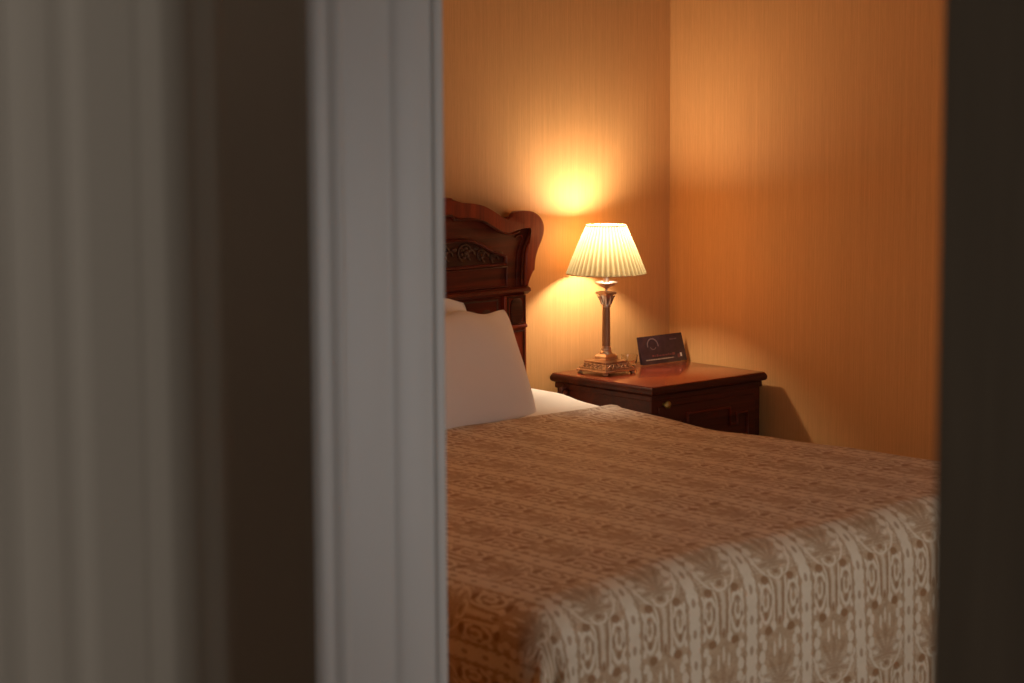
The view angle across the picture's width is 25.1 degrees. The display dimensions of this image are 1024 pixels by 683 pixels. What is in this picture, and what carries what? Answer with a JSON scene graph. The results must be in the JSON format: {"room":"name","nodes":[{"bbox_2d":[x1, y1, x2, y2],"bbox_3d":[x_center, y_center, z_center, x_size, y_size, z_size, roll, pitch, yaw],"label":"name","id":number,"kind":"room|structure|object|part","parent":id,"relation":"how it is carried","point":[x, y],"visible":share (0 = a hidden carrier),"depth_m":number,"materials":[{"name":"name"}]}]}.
{"room":"hallway","nodes":[
{"label":"hallway","id":0,"kind":"room"},
{"bbox_2d":[216,0,308,682],"bbox_3d":[-1.145,-0.266,4.819,0.154,2.750,2.598,-6,9,-41],"label":"wall partition","id":1,"kind":"structure","parent":0,"point":[258,67],"depth_m":3.92,"materials":[{"name":"paper"}]},
{"bbox_2d":[442,0,669,392],"bbox_3d":[-2.214,-0.366,5.669,7.500,2.750,0.100,-6,9,-41],"label":"wall","id":2,"kind":"structure","parent":0,"point":[558,111],"depth_m":7.72,"materials":[{"name":"paint"}]},
{"bbox_2d":[669,0,944,460],"bbox_3d":[2.047,-0.481,6.430,0.100,2.750,4.400,-6,9,-41],"label":"wall","id":3,"kind":"structure","parent":0,"point":[806,135],"depth_m":7.56,"materials":[{"name":"paint"}]},
{"bbox_3d":[0.146,1.365,3.206,7.500,0.100,7.200,-6,9,-41],"label":"floor","id":4,"kind":"structure","parent":0,"visible":0},
{"bbox_2d":[444,198,543,369],"bbox_3d":[0.032,0.308,6.226,1.996,1.254,2.159,-6,9,-41],"label":"headboard","id":5,"kind":"object","parent":4,"relation":"on","point":[489,257],"visible":0.16,"depth_m":7.45,"materials":[{"name":"brown wood"}]},
{"bbox_2d":[445,298,466,313],"bbox_3d":[-0.375,0.100,7.070,0.716,0.427,0.152,-7,10,-44],"label":"pillow","id":6,"kind":"object","parent":5,"relation":"on","point":[451,305],"visible":0.02,"depth_m":7.27,"materials":[{"name":"fabric"}]},
{"bbox_3d":[-0.654,-0.234,6.936,1.672,0.104,0.008,-6,9,-41],"label":"carved panel","id":7,"kind":"part","parent":5,"relation":"part of","materials":[{"name":"brown wood"}]},
{"bbox_3d":[-0.649,-0.233,6.931,1.684,0.115,0.020,-6,9,-41],"label":"panel moulding","id":8,"kind":"part","parent":5,"relation":"part of","materials":[{"name":"brown wood"}]},
{"bbox_3d":[-0.652,-0.141,6.946,1.696,0.069,0.010,-6,9,-41],"label":"field moulding","id":9,"kind":"part","parent":5,"relation":"part of","materials":[{"name":"brown wood"}]},
{"bbox_3d":[-0.668,0.165,7.004,1.952,1.153,0.049,-6,9,-41],"label":"headboard panel","id":10,"kind":"part","parent":5,"relation":"part of","materials":[{"name":"brown wood"}]},
{"bbox_3d":[-0.645,-0.091,6.945,1.864,0.026,0.032,-6,9,-41],"label":"headboard rail","id":11,"kind":"part","parent":5,"relation":"part of","materials":[{"name":"brown wood"}]},
{"bbox_2d":[445,310,535,429],"bbox_3d":[-0.200,0.101,6.963,0.250,0.347,0.829,6,9,39],"label":"pillow","id":12,"kind":"object","parent":5,"relation":"on","point":[486,378],"visible":0.46,"depth_m":7.01,"materials":[{"name":"fabric"}]},
{"bbox_3d":[-0.276,-0.297,7.256,0.998,0.304,0.023,-6,9,-41],"label":"crest moulding","id":13,"kind":"part","parent":5,"relation":"part of","materials":[{"name":"brown wood"}]},
{"bbox_3d":[0.008,0.306,7.576,0.098,0.924,0.028,-6,9,-41],"label":"headboard post","id":14,"kind":"part","parent":5,"relation":"part of","materials":[{"name":"brown wood"}]},
{"bbox_2d":[521,388,598,417],"bbox_3d":[-0.432,0.340,6.758,1.924,0.195,0.600,-6,9,-41],"label":"sheet","id":15,"kind":"object","parent":5,"relation":"on","point":[546,402],"visible":0.13,"depth_m":7.27,"materials":[{"name":"fabric"}]},
{"bbox_2d":[446,405,935,682],"bbox_3d":[0.231,0.610,6.038,2.065,0.531,1.804,-6,9,-41],"label":"bedspread","id":16,"kind":"object","parent":5,"relation":"on","point":[606,543],"visible":0.61,"depth_m":5.43,"materials":[{"name":"beige fabric"}]},
{"bbox_2d":[550,361,766,434],"bbox_3d":[0.491,0.423,7.749,0.563,0.645,0.498,-6,9,-41],"label":"nightstand","id":17,"kind":"object","parent":4,"relation":"on","point":[712,397],"visible":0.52,"depth_m":7.59,"materials":[{"name":"brown wood"}]},
{"bbox_2d":[566,223,646,375],"bbox_3d":[0.314,-0.142,7.677,0.276,0.496,0.275,-6,9,-41],"label":"table lamp","id":18,"kind":"object","parent":17,"relation":"on","point":[605,251],"visible":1,"depth_m":7.59,"materials":[{"name":"white fabric"}]},
{"bbox_3d":[0.314,-0.307,7.656,0.270,0.160,0.270,-6,9,-41],"label":"lamp shade","id":19,"kind":"part","parent":18,"relation":"part of","materials":[{"name":"white fabric"}]},
{"bbox_2d":[621,354,637,365],"bbox_3d":[0.402,0.063,7.886,0.058,0.036,0.058,-6,9,-41],"label":"glass dish","id":20,"kind":"object","parent":17,"relation":"on","point":[632,358],"visible":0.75,"depth_m":7.86,"materials":[{"name":"white"}]},
{"bbox_2d":[637,332,686,365],"bbox_3d":[0.519,0.025,7.949,0.218,0.094,0.032,-7,9,-42],"label":"tent card","id":21,"kind":"object","parent":17,"relation":"on","point":[664,348],"visible":1,"depth_m":7.94,"materials":[{"name":"black paper"}]},
{"bbox_2d":[652,352,680,356],"bbox_3d":[0.534,0.050,7.952,0.135,0.018,0.006,-7,9,-42],"label":"print","id":22,"kind":"object","parent":21,"relation":"attached to","point":[654,354],"depth_m":7.95},
{"bbox_3d":[0.498,0.204,7.412,0.026,0.026,0.027,-6,9,-41],"label":"knob","id":23,"kind":"part","parent":17,"relation":"part of","materials":[{"name":"gold metal"}]},
{"bbox_3d":[0.640,0.418,7.591,0.458,0.454,0.016,-6,9,-41],"label":"door","id":24,"kind":"part","parent":17,"relation":"part of","materials":[{"name":"brown wood"}]},
{"bbox_3d":[0.646,0.420,7.585,0.380,0.401,0.016,-6,9,-41],"label":"fret moulding","id":25,"kind":"part","parent":17,"relation":"part of","materials":[{"name":"brown wood"}]},
{"bbox_3d":[0.687,0.024,2.417,7.300,2.750,0.150,-6,9,-41],"label":"wall","id":26,"kind":"structure","parent":0,"visible":0},
{"bbox_2d":[0,0,229,682],"bbox_3d":[-0.268,0.298,1.465,0.240,2.450,0.049,-6,9,-41],"label":"trim","id":27,"kind":"structure","parent":26,"relation":"attached to","point":[113,529],"depth_m":1.42,"materials":[{"name":"grey paint"}]},
{"bbox_2d":[932,0,1023,682],"bbox_3d":[0.714,0.316,1.932,0.108,2.270,0.920,-6,9,-41],"label":"door","id":28,"kind":"structure","parent":26,"relation":"in","point":[978,604],"depth_m":2.21,"materials":[{"name":"brown wood"}]},
{"bbox_3d":[-1.040,-0.278,4.912,0.126,2.750,2.598,-6,9,-41],"label":"wall","id":29,"kind":"structure","parent":0,"visible":0},
{"bbox_2d":[298,0,447,682],"bbox_3d":[-0.229,-0.154,3.886,0.292,2.750,0.024,-6,9,-41],"label":"trim","id":30,"kind":"structure","parent":29,"relation":"attached to","point":[371,71],"depth_m":3.89,"materials":[{"name":"grey paint"}]}
]}

